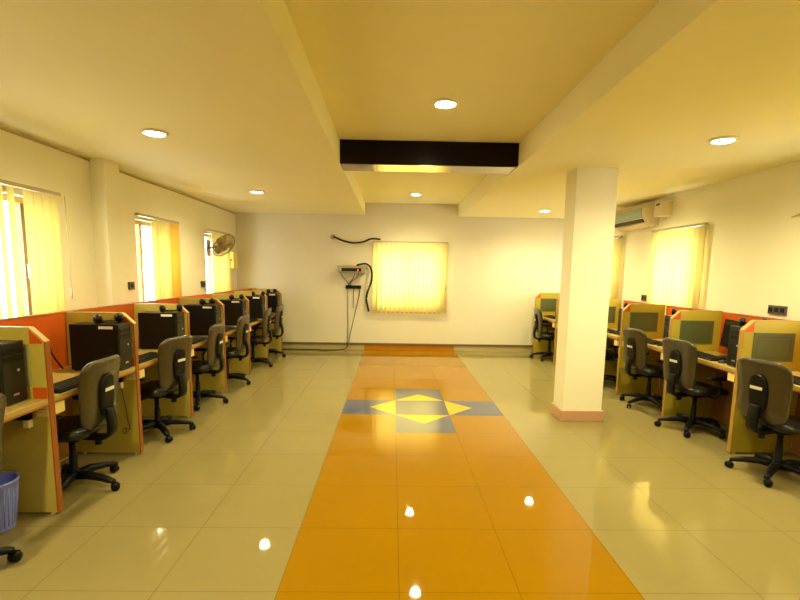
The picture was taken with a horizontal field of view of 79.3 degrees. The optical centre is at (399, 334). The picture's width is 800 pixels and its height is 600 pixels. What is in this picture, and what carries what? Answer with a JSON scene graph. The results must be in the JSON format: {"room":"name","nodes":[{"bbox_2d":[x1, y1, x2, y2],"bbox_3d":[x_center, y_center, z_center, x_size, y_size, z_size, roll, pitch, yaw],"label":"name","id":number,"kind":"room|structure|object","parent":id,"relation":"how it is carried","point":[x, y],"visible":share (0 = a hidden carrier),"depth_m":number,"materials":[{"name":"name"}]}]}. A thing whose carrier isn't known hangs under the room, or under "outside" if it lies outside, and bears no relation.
{"room":"computer lab","nodes":[
{"label":"computer lab","id":0,"kind":"room"},
{"bbox_2d":[89,158,126,306],"bbox_3d":[-3.089,-0.477,5.180,0.150,2.670,0.270,1,8,-1],"label":"wall pillar","id":1,"kind":"structure","parent":0,"point":[104,174],"depth_m":5.02,"materials":[{"name":"beige paint"}]},
{"bbox_2d":[0,125,236,310],"bbox_3d":[-3.237,-0.433,3.575,0.200,3.000,12.500,1,8,-1],"label":"wall","id":2,"kind":"structure","parent":0,"point":[24,161],"depth_m":4.90,"materials":[{"name":"beige paint"}]},
{"bbox_2d":[3,194,32,315],"bbox_3d":[-3.230,-0.502,3.788,0.070,1.240,1.260,1,8,-1],"label":"window","id":3,"kind":"structure","parent":2,"relation":"in","point":[19,205],"depth_m":4.15,"materials":[{"name":"brown"}]},
{"bbox_2d":[0,179,72,318],"bbox_3d":[-3.082,-0.522,3.751,0.114,1.335,1.429,1,8,-1],"label":"vertical blind","id":4,"kind":"object","parent":3,"relation":"attached to","point":[41,208],"visible":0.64,"depth_m":4.08,"materials":[{"name":"yellow fabric"}]},
{"bbox_2d":[0,126,235,213],"bbox_3d":[-3.111,-1.558,3.327,0.012,0.018,12.300,1,8,-1],"label":"trim","id":5,"kind":"structure","parent":2,"relation":"attached to","point":[1,128],"depth_m":4.72,"materials":[{"name":"beige"}]},
{"bbox_2d":[135,220,150,301],"bbox_3d":[-3.268,-0.833,6.285,0.070,1.240,0.900,1,8,-1],"label":"window","id":6,"kind":"structure","parent":2,"relation":"in","point":[141,271],"depth_m":6.07,"materials":[{"name":"brown"}]},
{"bbox_2d":[134,213,181,299],"bbox_3d":[-3.125,-0.850,6.275,0.106,1.320,1.080,1,8,-1],"label":"vertical blind","id":7,"kind":"object","parent":6,"relation":"attached to","point":[165,237],"visible":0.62,"depth_m":6.36,"materials":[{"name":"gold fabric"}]},
{"bbox_2d":[205,234,212,292],"bbox_3d":[-3.301,-1.115,8.417,0.070,1.240,0.880,1,8,-1],"label":"window","id":8,"kind":"structure","parent":2,"relation":"in","point":[209,258],"depth_m":8.40,"materials":[{"name":"brown"}]},
{"bbox_2d":[205,229,230,292],"bbox_3d":[-3.161,-1.133,8.416,0.100,1.320,1.040,1,8,-1],"label":"vertical blind","id":9,"kind":"object","parent":2,"relation":"attached to","point":[221,265],"visible":0.65,"depth_m":8.40,"materials":[{"name":"yellow fabric"}]},
{"bbox_2d":[206,234,234,255],"bbox_3d":[-2.963,-1.492,8.037,0.467,0.359,0.337,-4,9,-33],"label":"wall fan","id":10,"kind":"object","parent":2,"relation":"attached to","point":[219,248],"visible":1,"depth_m":8.02,"materials":[{"name":"gold metal"}]},
{"bbox_2d":[230,252,237,267],"bbox_3d":[-3.159,-1.409,9.090,0.120,0.300,0.252,1,8,-1],"label":"switch box","id":11,"kind":"object","parent":2,"relation":"attached to","point":[233,255],"visible":0.75,"depth_m":9.00,"materials":[{"name":"yellow plastic"}]},
{"bbox_2d":[235,203,563,344],"bbox_3d":[0.198,-1.193,9.732,7.260,3.000,0.200,1,8,-1],"label":"wall","id":12,"kind":"structure","parent":0,"point":[497,267],"depth_m":9.62,"materials":[{"name":"beige paint"}]},
{"bbox_2d":[337,266,365,272],"bbox_3d":[-0.952,-1.288,9.495,0.540,0.137,0.208,1,8,-1],"label":"box","id":13,"kind":"object","parent":12,"relation":"attached to","point":[341,269],"visible":1,"depth_m":9.39,"materials":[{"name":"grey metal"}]},
{"bbox_2d":[333,236,380,243],"bbox_3d":[-0.852,-1.858,9.446,0.958,0.144,0.084,2,8,5],"label":"electrical cable","id":14,"kind":"object","parent":12,"relation":"attached to","point":[333,236],"visible":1,"depth_m":9.44,"materials":[{"name":"black plastic"}]},
{"bbox_2d":[356,263,372,311],"bbox_3d":[-0.689,-0.943,9.572,0.353,0.966,0.138,3,8,18],"label":"hose","id":15,"kind":"object","parent":12,"relation":"attached to","point":[367,264],"visible":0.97,"depth_m":9.51,"materials":[{"name":"black plastic"}]},
{"bbox_2d":[282,344,532,351],"bbox_3d":[0.176,0.258,9.817,6.860,0.100,0.012,1,8,-1],"label":"baseboard","id":16,"kind":"structure","parent":12,"relation":"attached to","point":[284,346],"depth_m":9.81,"materials":[{"name":"beige tile"}]},
{"bbox_2d":[282,342,532,346],"bbox_3d":[0.178,0.191,9.799,6.860,0.038,0.030,1,8,-1],"label":"trim","id":17,"kind":"structure","parent":12,"relation":"attached to","point":[340,343],"depth_m":9.78,"materials":[{"name":"brown"}]},
{"bbox_2d":[372,241,448,313],"bbox_3d":[0.195,-1.134,9.581,1.490,1.418,0.114,1,8,-1],"label":"vertical blind","id":18,"kind":"object","parent":12,"relation":"attached to","point":[410,277],"visible":1,"depth_m":9.56,"materials":[{"name":"yellow fabric"}]},
{"bbox_2d":[0,349,799,599],"bbox_3d":[0.270,1.115,3.733,7.260,0.001,12.300,1,8,-1],"label":"floor","id":19,"kind":"structure","parent":0,"point":[345,474],"depth_m":3.37,"materials":[{"name":"beige tile"}]},
{"bbox_2d":[0,471,19,533],"bbox_3d":[-2.450,1.024,2.912,0.266,0.310,0.266,1,8,-1],"label":"waste bin","id":20,"kind":"object","parent":19,"relation":"on","point":[9,483],"visible":1,"depth_m":2.90,"materials":[{"name":"blue plastic"}]},
{"bbox_2d":[0,393,22,561],"bbox_3d":[-2.308,0.776,2.323,0.630,0.958,0.626,1,8,2],"label":"office chair","id":21,"kind":"object","parent":19,"relation":"on","point":[15,555],"visible":1,"depth_m":2.51,"materials":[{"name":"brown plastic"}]},
{"bbox_2d":[0,326,62,514],"bbox_3d":[-2.455,0.553,3.019,0.550,1.215,0.085,1,8,-1],"label":"wall","id":22,"kind":"structure","parent":19,"relation":"on","point":[30,440],"depth_m":3.03,"materials":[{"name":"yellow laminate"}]},
{"bbox_2d":[4,399,48,422],"bbox_3d":[-2.446,0.516,2.505,0.540,0.118,1.001,1,8,-1],"label":"desk","id":23,"kind":"object","parent":22,"relation":"attached to","point":[21,408],"visible":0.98,"depth_m":2.83,"materials":[{"name":"beige laminate"}]},
{"bbox_2d":[0,340,27,405],"bbox_3d":[-2.469,0.223,2.850,0.389,0.372,0.182,1,8,-1],"label":"computer tower","id":24,"kind":"object","parent":23,"relation":"on","point":[13,385],"visible":0.87,"depth_m":2.84,"materials":[{"name":"black plastic"}]},
{"bbox_2d":[5,399,45,413],"bbox_3d":[-2.448,0.475,2.499,0.534,0.035,1.001,1,8,-1],"label":"countertop","id":25,"kind":"structure","parent":23,"relation":"on","point":[16,406],"depth_m":2.86,"materials":[{"name":"beige laminate"}]},
{"bbox_2d":[56,354,120,490],"bbox_3d":[-2.320,0.633,3.414,0.645,0.952,0.645,1,8,-1],"label":"office chair","id":26,"kind":"object","parent":19,"relation":"on","point":[97,396],"visible":0.76,"depth_m":3.39,"materials":[{"name":"black plastic"}]},
{"bbox_2d":[65,312,143,454],"bbox_3d":[-2.471,0.418,4.035,0.550,1.215,0.085,1,8,-1],"label":"partition","id":27,"kind":"structure","parent":19,"relation":"on","point":[132,441],"depth_m":4.06,"materials":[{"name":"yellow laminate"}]},
{"bbox_2d":[52,366,135,413],"bbox_3d":[-2.462,0.380,3.533,0.540,0.118,0.976,1,8,-1],"label":"desk","id":28,"kind":"object","parent":27,"relation":"attached to","point":[60,374],"visible":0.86,"depth_m":3.57,"materials":[{"name":"beige laminate"}]},
{"bbox_2d":[53,375,78,392],"bbox_3d":[-2.271,0.332,3.338,0.150,0.033,0.440,1,8,-1],"label":"keyboard","id":29,"kind":"object","parent":28,"relation":"on","point":[62,386],"visible":0.55,"depth_m":3.25,"materials":[{"name":"black plastic"}]},
{"bbox_2d":[52,366,134,395],"bbox_3d":[-2.464,0.339,3.528,0.534,0.035,0.976,1,8,-1],"label":"countertop","id":30,"kind":"structure","parent":28,"relation":"on","point":[60,374],"depth_m":3.69,"materials":[{"name":"beige laminate"}]},
{"bbox_2d":[69,322,132,370],"bbox_3d":[-2.387,0.089,3.868,0.389,0.372,0.182,1,8,-1],"label":"computer tower","id":31,"kind":"object","parent":28,"relation":"on","point":[89,341],"visible":0.82,"depth_m":3.78,"materials":[{"name":"black plastic"}]},
{"bbox_2d":[93,313,123,323],"bbox_3d":[-2.323,-0.133,3.834,0.147,0.080,0.214,5,8,27],"label":"headset","id":32,"kind":"object","parent":31,"relation":"on","point":[97,319],"visible":1,"depth_m":3.87,"materials":[{"name":"black plastic"}]},
{"bbox_2d":[93,314,102,323],"bbox_3d":[-2.349,-0.123,3.753,0.080,0.080,0.044,5,8,27],"label":"ear cup","id":33,"kind":"object","parent":32,"relation":"on","point":[97,319],"depth_m":3.73,"materials":[{"name":"black plastic"}]},
{"bbox_2d":[114,313,123,321],"bbox_3d":[-2.272,-0.141,3.904,0.080,0.080,0.044,5,8,27],"label":"ear cup","id":34,"kind":"object","parent":32,"relation":"on","point":[118,317],"depth_m":3.89,"materials":[{"name":"black plastic"}]},
{"bbox_2d":[0,288,256,460],"bbox_3d":[-2.787,0.195,5.582,0.038,1.201,8.100,1,8,-1],"label":"board","id":35,"kind":"object","parent":19,"relation":"on","point":[52,325],"visible":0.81,"depth_m":3.92,"materials":[{"name":"brown"}]},
{"bbox_2d":[134,303,193,417],"bbox_3d":[-2.487,0.280,5.076,0.550,1.215,0.085,1,8,-1],"label":"partition","id":36,"kind":"structure","parent":19,"relation":"on","point":[183,406],"depth_m":5.12,"materials":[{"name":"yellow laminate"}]},
{"bbox_2d":[138,346,157,377],"bbox_3d":[-2.478,0.244,4.561,0.540,0.118,1.001,1,8,-1],"label":"desk","id":37,"kind":"object","parent":36,"relation":"attached to","point":[140,351],"visible":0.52,"depth_m":4.28,"materials":[{"name":"beige laminate"}]},
{"bbox_2d":[138,351,157,363],"bbox_3d":[-2.287,0.198,4.349,0.150,0.033,0.440,1,8,1],"label":"keyboard","id":38,"kind":"object","parent":37,"relation":"on","point":[148,356],"visible":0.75,"depth_m":4.33,"materials":[{"name":"black plastic"}]},
{"bbox_2d":[138,346,157,364],"bbox_3d":[-2.480,0.203,4.556,0.534,0.035,1.001,1,8,-1],"label":"countertop","id":39,"kind":"structure","parent":37,"relation":"on","point":[140,351],"depth_m":4.78,"materials":[{"name":"beige laminate"}]},
{"bbox_2d":[138,311,184,348],"bbox_3d":[-2.416,-0.049,4.909,0.389,0.372,0.182,1,8,-1],"label":"computer tower","id":40,"kind":"object","parent":37,"relation":"on","point":[154,327],"visible":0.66,"depth_m":4.82,"materials":[{"name":"black plastic"}]},
{"bbox_2d":[159,304,182,312],"bbox_3d":[-2.318,-0.271,4.877,0.147,0.080,0.214,7,10,41],"label":"headset","id":41,"kind":"object","parent":40,"relation":"on","point":[179,307],"visible":1,"depth_m":4.84,"materials":[{"name":"black plastic"}]},
{"bbox_2d":[140,335,195,442],"bbox_3d":[-2.335,0.477,4.591,0.638,0.952,0.640,3,8,13],"label":"office chair","id":42,"kind":"object","parent":19,"relation":"on","point":[174,354],"visible":0.8,"depth_m":4.49,"materials":[{"name":"black plastic"}]},
{"bbox_2d":[179,298,226,392],"bbox_3d":[-2.504,0.140,6.131,0.550,1.215,0.085,1,8,-1],"label":"partition","id":43,"kind":"structure","parent":19,"relation":"on","point":[207,382],"depth_m":6.18,"materials":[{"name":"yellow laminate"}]},
{"bbox_2d":[191,335,223,356],"bbox_3d":[-2.494,0.105,5.610,0.540,0.118,1.016,1,8,-1],"label":"desk","id":44,"kind":"object","parent":43,"relation":"attached to","point":[204,342],"visible":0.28,"depth_m":5.37,"materials":[{"name":"beige laminate"}]},
{"bbox_2d":[192,336,206,343],"bbox_3d":[-2.304,0.054,5.434,0.150,0.033,0.440,1,8,-3],"label":"keyboard","id":45,"kind":"object","parent":44,"relation":"on","point":[196,339],"visible":0.61,"depth_m":5.45,"materials":[{"name":"black plastic"}]},
{"bbox_2d":[191,335,207,344],"bbox_3d":[-2.497,0.064,5.604,0.534,0.035,1.016,1,8,-1],"label":"countertop","id":46,"kind":"structure","parent":44,"relation":"on","point":[191,335],"depth_m":5.90,"materials":[{"name":"beige laminate"}]},
{"bbox_2d":[184,304,220,334],"bbox_3d":[-2.432,-0.189,5.964,0.389,0.372,0.182,1,8,-1],"label":"computer tower","id":47,"kind":"object","parent":44,"relation":"on","point":[202,317],"visible":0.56,"depth_m":5.88,"materials":[{"name":"black plastic"}]},
{"bbox_2d":[199,298,214,304],"bbox_3d":[-2.376,-0.411,5.929,0.147,0.080,0.214,3,8,19],"label":"headset","id":48,"kind":"object","parent":47,"relation":"on","point":[212,300],"visible":1,"depth_m":5.88,"materials":[{"name":"black plastic"}]},
{"bbox_2d":[191,322,228,410],"bbox_3d":[-2.341,0.336,5.651,0.633,0.958,0.659,1,8,-1],"label":"office chair","id":49,"kind":"object","parent":19,"relation":"on","point":[214,349],"visible":0.8,"depth_m":5.59,"materials":[{"name":"fabric"}]},
{"bbox_2d":[210,294,250,374],"bbox_3d":[-2.520,0.001,7.182,0.550,1.215,0.085,1,8,-1],"label":"partition","id":50,"kind":"structure","parent":19,"relation":"on","point":[235,366],"depth_m":7.23,"materials":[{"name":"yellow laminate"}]},
{"bbox_2d":[225,325,236,341],"bbox_3d":[-2.511,-0.034,6.663,0.540,0.118,1.011,1,8,-1],"label":"desk","id":51,"kind":"object","parent":50,"relation":"attached to","point":[234,330],"visible":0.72,"depth_m":6.37,"materials":[{"name":"beige laminate"}]},
{"bbox_2d":[218,299,245,324],"bbox_3d":[-2.448,-0.328,7.015,0.389,0.372,0.182,1,8,-1],"label":"computer tower","id":52,"kind":"object","parent":51,"relation":"on","point":[234,309],"visible":0.54,"depth_m":6.93,"materials":[{"name":"black plastic"}]},
{"bbox_2d":[226,315,250,384],"bbox_3d":[-2.375,0.207,6.631,0.649,0.952,0.640,1,8,-1],"label":"office chair","id":53,"kind":"object","parent":19,"relation":"on","point":[241,337],"visible":0.66,"depth_m":6.60,"materials":[{"name":"black plastic"}]},
{"bbox_2d":[234,291,268,358],"bbox_3d":[-2.536,-0.138,8.233,0.550,1.215,0.085,1,8,-1],"label":"partition","id":54,"kind":"structure","parent":19,"relation":"on","point":[260,351],"depth_m":8.25,"materials":[{"name":"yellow laminate"}]},
{"bbox_2d":[250,318,262,330],"bbox_3d":[-2.527,-0.174,7.713,0.540,0.118,1.011,1,8,-1],"label":"desk","id":55,"kind":"object","parent":54,"relation":"attached to","point":[261,319],"visible":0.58,"depth_m":7.62,"materials":[{"name":"beige laminate"}]},
{"bbox_2d":[245,296,264,318],"bbox_3d":[-2.465,-0.467,8.066,0.389,0.372,0.182,1,8,-1],"label":"computer tower","id":56,"kind":"object","parent":55,"relation":"on","point":[256,303],"visible":0.68,"depth_m":7.98,"materials":[{"name":"black plastic"}]},
{"bbox_2d":[250,308,272,366],"bbox_3d":[-2.397,0.043,7.870,0.650,0.952,0.642,0,8,-4],"label":"office chair","id":57,"kind":"object","parent":19,"relation":"on","point":[266,323],"visible":0.65,"depth_m":7.84,"materials":[{"name":"black plastic"}]},
{"bbox_2d":[252,289,282,350],"bbox_3d":[-2.553,-0.277,9.283,0.550,1.215,0.085,1,8,-1],"label":"cubicle partition","id":58,"kind":"structure","parent":19,"relation":"on","point":[275,343],"depth_m":9.33,"materials":[{"name":"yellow laminate"}]},
{"bbox_3d":[-2.543,-0.313,8.764,0.540,0.118,1.011,1,8,-1],"label":"desk","id":59,"kind":"object","parent":58,"relation":"attached to","visible":0},
{"bbox_2d":[265,293,279,312],"bbox_3d":[-2.481,-0.606,9.117,0.389,0.372,0.182,1,8,-1],"label":"computer tower","id":60,"kind":"object","parent":59,"relation":"on","point":[273,299],"visible":0.46,"depth_m":9.03,"materials":[{"name":"black plastic"}]},
{"bbox_2d":[268,304,285,356],"bbox_3d":[-2.396,-0.074,8.755,0.637,0.952,0.650,1,8,-1],"label":"office chair","id":61,"kind":"object","parent":19,"relation":"on","point":[278,325],"visible":0.42,"depth_m":8.70,"materials":[{"name":"black plastic"}]},
{"bbox_2d":[283,342,347,350],"bbox_3d":[-1.732,0.222,9.628,1.372,0.161,0.144,0,8,-6],"label":"cable","id":62,"kind":"object","parent":19,"relation":"on","point":[347,342],"visible":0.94,"depth_m":9.64,"materials":[{"name":"black plastic"}]},
{"bbox_2d":[529,307,554,360],"bbox_3d":[2.783,-0.024,8.996,0.648,0.952,0.640,1,8,1],"label":"office chair","id":63,"kind":"object","parent":19,"relation":"on","point":[538,318],"visible":0.77,"depth_m":8.89,"materials":[{"name":"black plastic"}]},
{"bbox_2d":[532,293,559,352],"bbox_3d":[2.914,-0.216,9.477,0.550,1.215,0.085,1,8,-1],"label":"wall","id":64,"kind":"structure","parent":19,"relation":"on","point":[546,302],"depth_m":9.43,"materials":[{"name":"yellow laminate"}]},
{"bbox_2d":[553,298,559,364],"bbox_3d":[2.991,-0.076,8.428,0.550,1.215,0.085,1,8,-1],"label":"wall","id":65,"kind":"structure","parent":19,"relation":"on","point":[557,303],"depth_m":8.43,"materials":[{"name":"yellow laminate"}]},
{"bbox_2d":[604,345,618,382],"bbox_3d":[2.928,0.241,7.015,0.650,0.952,0.641,0,8,-5],"label":"office chair","id":66,"kind":"object","parent":19,"relation":"on","point":[609,355],"visible":0.18,"depth_m":6.81,"materials":[{"name":"black plastic"}]},
{"bbox_2d":[604,299,621,375],"bbox_3d":[3.087,0.061,7.408,0.550,1.215,0.085,1,8,-1],"label":"wall","id":67,"kind":"structure","parent":19,"relation":"on","point":[610,368],"depth_m":7.38,"materials":[{"name":"yellow laminate"}]},
{"bbox_2d":[607,329,619,345],"bbox_3d":[3.113,0.025,6.889,0.495,0.118,1.011,1,8,-1],"label":"desk","id":68,"kind":"object","parent":67,"relation":"attached to","point":[609,335],"visible":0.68,"depth_m":6.47,"materials":[{"name":"beige laminate"}]},
{"bbox_2d":[607,329,619,339],"bbox_3d":[3.117,-0.016,6.884,0.489,0.035,1.011,1,8,-1],"label":"countertop","id":69,"kind":"structure","parent":68,"relation":"on","point":[612,334],"depth_m":6.56,"materials":[{"name":"beige laminate"}]},
{"bbox_2d":[617,308,623,335],"bbox_3d":[3.146,-0.166,6.469,0.389,0.372,0.182,1,8,-1],"label":"computer tower","id":70,"kind":"object","parent":68,"relation":"on","point":[620,309],"visible":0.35,"depth_m":6.50,"materials":[{"name":"black plastic"}]},
{"bbox_2d":[623,300,651,307],"bbox_3d":[3.406,0.126,6.907,0.038,1.186,1.011,1,8,-1],"label":"board","id":71,"kind":"object","parent":19,"relation":"on","point":[624,301],"visible":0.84,"depth_m":7.07,"materials":[{"name":"brown"}]},
{"bbox_2d":[616,304,665,394],"bbox_3d":[3.173,0.201,6.359,0.550,1.215,0.085,1,8,-1],"label":"wall","id":72,"kind":"structure","parent":19,"relation":"on","point":[648,318],"depth_m":6.33,"materials":[{"name":"yellow laminate"}]},
{"bbox_2d":[623,338,662,359],"bbox_3d":[3.183,0.164,5.849,0.495,0.118,0.991,1,8,-1],"label":"desk","id":73,"kind":"object","parent":72,"relation":"attached to","point":[649,346],"visible":0.29,"depth_m":5.61,"materials":[{"name":"beige laminate"}]},
{"bbox_2d":[647,338,661,344],"bbox_3d":[3.067,0.071,5.959,0.150,0.033,0.440,1,8,-1],"label":"keyboard","id":74,"kind":"object","parent":73,"relation":"on","point":[649,341],"visible":0.59,"depth_m":5.82,"materials":[{"name":"black plastic"}]},
{"bbox_2d":[647,338,662,348],"bbox_3d":[3.187,0.123,5.844,0.489,0.035,0.991,1,8,-1],"label":"countertop","id":75,"kind":"structure","parent":73,"relation":"on","point":[659,339],"depth_m":5.76,"materials":[{"name":"beige laminate"}]},
{"bbox_2d":[663,315,672,338],"bbox_3d":[3.202,-0.029,5.439,0.389,0.372,0.182,1,8,-1],"label":"computer tower","id":76,"kind":"object","parent":73,"relation":"on","point":[667,317],"visible":0.21,"depth_m":5.46,"materials":[{"name":"black plastic"}]},
{"bbox_2d":[619,327,663,411],"bbox_3d":[3.034,0.395,5.851,0.649,0.958,0.634,0,8,-7],"label":"office chair","id":77,"kind":"object","parent":19,"relation":"on","point":[635,340],"visible":0.85,"depth_m":5.78,"materials":[{"name":"fabric"}]},
{"bbox_2d":[659,305,711,395],"bbox_3d":[3.476,0.265,5.867,0.038,1.186,0.991,1,8,-1],"label":"board","id":78,"kind":"object","parent":19,"relation":"on","point":[669,308],"visible":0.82,"depth_m":6.23,"materials":[{"name":"brown"}]},
{"bbox_2d":[661,310,722,417],"bbox_3d":[3.229,0.338,5.328,0.550,1.215,0.085,1,8,-1],"label":"wall","id":79,"kind":"structure","parent":19,"relation":"on","point":[701,328],"depth_m":5.29,"materials":[{"name":"yellow laminate"}]},
{"bbox_2d":[698,351,735,381],"bbox_3d":[3.224,0.302,4.809,0.495,0.118,1.011,1,8,-1],"label":"desk","id":80,"kind":"object","parent":79,"relation":"attached to","point":[714,364],"visible":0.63,"depth_m":4.57,"materials":[{"name":"beige laminate"}]},
{"bbox_2d":[698,351,725,360],"bbox_3d":[3.093,0.210,4.908,0.150,0.033,0.440,1,8,-1],"label":"keyboard","id":81,"kind":"object","parent":80,"relation":"on","point":[706,356],"visible":0.74,"depth_m":4.79,"materials":[{"name":"black plastic"}]},
{"bbox_2d":[698,351,735,368],"bbox_3d":[3.228,0.261,4.804,0.489,0.035,1.011,1,8,-1],"label":"countertop","id":82,"kind":"structure","parent":80,"relation":"on","point":[709,352],"depth_m":5.04,"materials":[{"name":"beige laminate"}]},
{"bbox_2d":[720,319,747,359],"bbox_3d":[3.318,0.046,4.836,0.163,0.384,0.384,1,8,-1],"label":"monitor","id":83,"kind":"object","parent":80,"relation":"on","point":[724,342],"visible":0.2,"depth_m":4.92,"materials":[{"name":"black plastic"}]},
{"bbox_2d":[726,325,742,366],"bbox_3d":[3.229,0.110,4.388,0.389,0.372,0.182,1,8,-1],"label":"computer tower","id":84,"kind":"object","parent":80,"relation":"on","point":[734,330],"visible":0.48,"depth_m":4.40,"materials":[{"name":"black plastic"}]},
{"bbox_2d":[738,317,767,325],"bbox_3d":[3.184,-0.113,4.349,0.214,0.080,0.147,3,8,19],"label":"headset","id":85,"kind":"object","parent":84,"relation":"on","point":[742,321],"visible":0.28,"depth_m":4.36,"materials":[{"name":"black plastic"}]},
{"bbox_2d":[654,337,729,438],"bbox_3d":[3.047,0.513,4.972,0.637,0.952,0.642,-1,8,-11],"label":"office chair","id":86,"kind":"object","parent":19,"relation":"on","point":[680,357],"visible":1,"depth_m":4.84,"materials":[{"name":"black plastic"}]},
{"bbox_2d":[711,312,786,424],"bbox_3d":[3.517,0.403,4.827,0.038,1.186,1.011,1,8,-1],"label":"board","id":87,"kind":"object","parent":19,"relation":"on","point":[721,409],"visible":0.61,"depth_m":5.19,"materials":[{"name":"brown"}]},
{"bbox_2d":[724,357,799,487],"bbox_3d":[3.052,0.663,3.837,0.636,0.952,0.632,-1,8,-12],"label":"office chair","id":88,"kind":"object","parent":19,"relation":"on","point":[765,388],"visible":1,"depth_m":3.74,"materials":[{"name":"black plastic"}]},
{"bbox_2d":[727,320,799,454],"bbox_3d":[3.255,0.477,4.278,0.550,1.215,0.085,1,8,-1],"label":"wall","id":89,"kind":"structure","parent":19,"relation":"on","point":[778,341],"depth_m":4.23,"materials":[{"name":"yellow laminate"}]},
{"bbox_2d":[792,371,799,392],"bbox_3d":[3.261,0.442,3.754,0.495,0.118,1.021,1,8,-1],"label":"desk","id":90,"kind":"object","parent":89,"relation":"attached to","point":[796,388],"visible":0.03,"depth_m":3.70,"materials":[{"name":"beige laminate"}]},
{"bbox_2d":[793,375,799,384],"bbox_3d":[3.128,0.343,3.908,0.150,0.033,0.440,1,8,-1],"label":"keyboard","id":91,"kind":"object","parent":90,"relation":"on","point":[796,380],"visible":0.24,"depth_m":3.77,"materials":[{"name":"black plastic"}]},
{"bbox_2d":[791,392,799,456],"bbox_3d":[3.554,0.543,3.772,0.038,1.186,1.021,1,8,-1],"label":"board","id":92,"kind":"object","parent":19,"relation":"on","point":[795,447],"visible":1,"depth_m":4.29,"materials":[{"name":"brown"}]},
{"bbox_2d":[0,0,799,218],"bbox_3d":[0.314,-1.719,3.459,7.260,0.350,12.500,1,8,-1],"label":"ceiling","id":93,"kind":"structure","parent":0,"point":[263,95],"depth_m":3.11,"materials":[{"name":"paint"}]},
{"bbox_2d":[140,128,168,137],"bbox_3d":[-1.976,-1.621,3.891,0.210,0.030,0.210,1,8,-1],"label":"recessed light","id":94,"kind":"object","parent":93,"relation":"in","point":[152,132],"visible":1,"depth_m":3.85,"materials":[{"name":"white"}]},
{"bbox_2d":[144,131,164,136],"bbox_3d":[-1.976,-1.619,3.891,0.154,0.027,0.154,1,8,-1],"label":"diffuser","id":95,"kind":"object","parent":94,"relation":"attached to","point":[149,133],"depth_m":3.86,"materials":[{"name":"white"}]},
{"bbox_2d":[340,139,518,173],"bbox_3d":[0.298,-1.866,5.074,1.820,0.239,0.340,1,8,-1],"label":"ceiling beam","id":96,"kind":"structure","parent":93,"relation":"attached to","point":[355,155],"depth_m":4.91,"materials":[{"name":"brown wood"}]},
{"bbox_2d":[432,98,458,108],"bbox_3d":[0.354,-1.800,3.772,0.210,0.030,0.210,1,8,-1],"label":"recessed light","id":97,"kind":"object","parent":93,"relation":"in","point":[441,103],"visible":1,"depth_m":3.73,"materials":[{"name":"white"}]},
{"bbox_2d":[436,101,454,107],"bbox_3d":[0.354,-1.798,3.772,0.154,0.027,0.154,1,8,-1],"label":"diffuser","id":98,"kind":"object","parent":97,"relation":"attached to","point":[439,104],"depth_m":3.75,"materials":[{"name":"white"}]},
{"bbox_2d":[708,136,738,144],"bbox_3d":[2.570,-1.541,3.841,0.210,0.030,0.210,1,8,-1],"label":"recessed light","id":99,"kind":"object","parent":93,"relation":"in","point":[720,140],"visible":1,"depth_m":3.80,"materials":[{"name":"white"}]},
{"bbox_2d":[712,139,734,143],"bbox_3d":[2.570,-1.540,3.841,0.154,0.027,0.154,1,8,-1],"label":"diffuser","id":100,"kind":"object","parent":99,"relation":"attached to","point":[714,141],"depth_m":3.82,"materials":[{"name":"white"}]},
{"bbox_2d":[551,167,618,420],"bbox_3d":[2.000,-0.406,5.254,0.470,2.670,0.340,1,8,-1],"label":"column","id":101,"kind":"structure","parent":0,"point":[591,193],"depth_m":5.12,"materials":[{"name":"beige paint"}]},
{"bbox_2d":[614,161,799,444],"bbox_3d":[3.821,-0.337,3.697,0.200,3.000,12.500,1,8,-1],"label":"wall","id":102,"kind":"structure","parent":0,"point":[751,260],"depth_m":5.25,"materials":[{"name":"beige paint"}]},
{"bbox_2d":[609,235,622,298],"bbox_3d":[3.597,-1.045,8.563,0.100,1.320,1.300,1,8,-1],"label":"vertical blind","id":103,"kind":"object","parent":102,"relation":"attached to","point":[617,242],"visible":0.12,"depth_m":8.00,"materials":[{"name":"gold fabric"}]},
{"bbox_2d":[615,201,658,231],"bbox_3d":[3.569,-1.787,7.365,0.218,0.345,1.040,1,8,-1],"label":"air conditioner","id":104,"kind":"object","parent":102,"relation":"attached to","point":[640,216],"visible":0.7,"depth_m":7.14,"materials":[{"name":"beige plastic"}]},
{"bbox_2d":[615,208,642,223],"bbox_3d":[3.474,-1.821,7.399,0.030,0.150,0.920,1,8,-1],"label":"grille","id":105,"kind":"object","parent":104,"relation":"attached to","point":[631,215],"depth_m":7.32,"materials":[{"name":"grey"}]},
{"bbox_2d":[654,201,672,221],"bbox_3d":[3.608,-1.694,6.637,0.162,0.269,0.211,1,8,-1],"label":"voltage stabiliser","id":106,"kind":"object","parent":102,"relation":"attached to","point":[662,208],"visible":1,"depth_m":6.54,"materials":[{"name":"beige plastic"}]},
{"bbox_2d":[646,222,708,314],"bbox_3d":[3.631,-0.757,6.388,0.100,1.320,1.190,1,8,-1],"label":"vertical blind","id":107,"kind":"object","parent":102,"relation":"attached to","point":[676,253],"visible":0.65,"depth_m":6.28,"materials":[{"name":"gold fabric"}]},
{"bbox_2d":[767,305,787,314],"bbox_3d":[3.690,-0.244,4.707,0.026,0.086,0.238,1,8,-1],"label":"wall socket","id":108,"kind":"object","parent":102,"relation":"attached to","point":[772,309],"visible":1,"depth_m":4.70,"materials":[{"name":"grey"}]},
{"bbox_2d":[738,317,745,325],"bbox_3d":[3.108,-0.120,4.389,0.044,0.080,0.080,3,8,19],"label":"ear cup","id":109,"kind":"object","parent":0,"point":[742,321],"depth_m":4.36,"materials":[{"name":"black plastic"}]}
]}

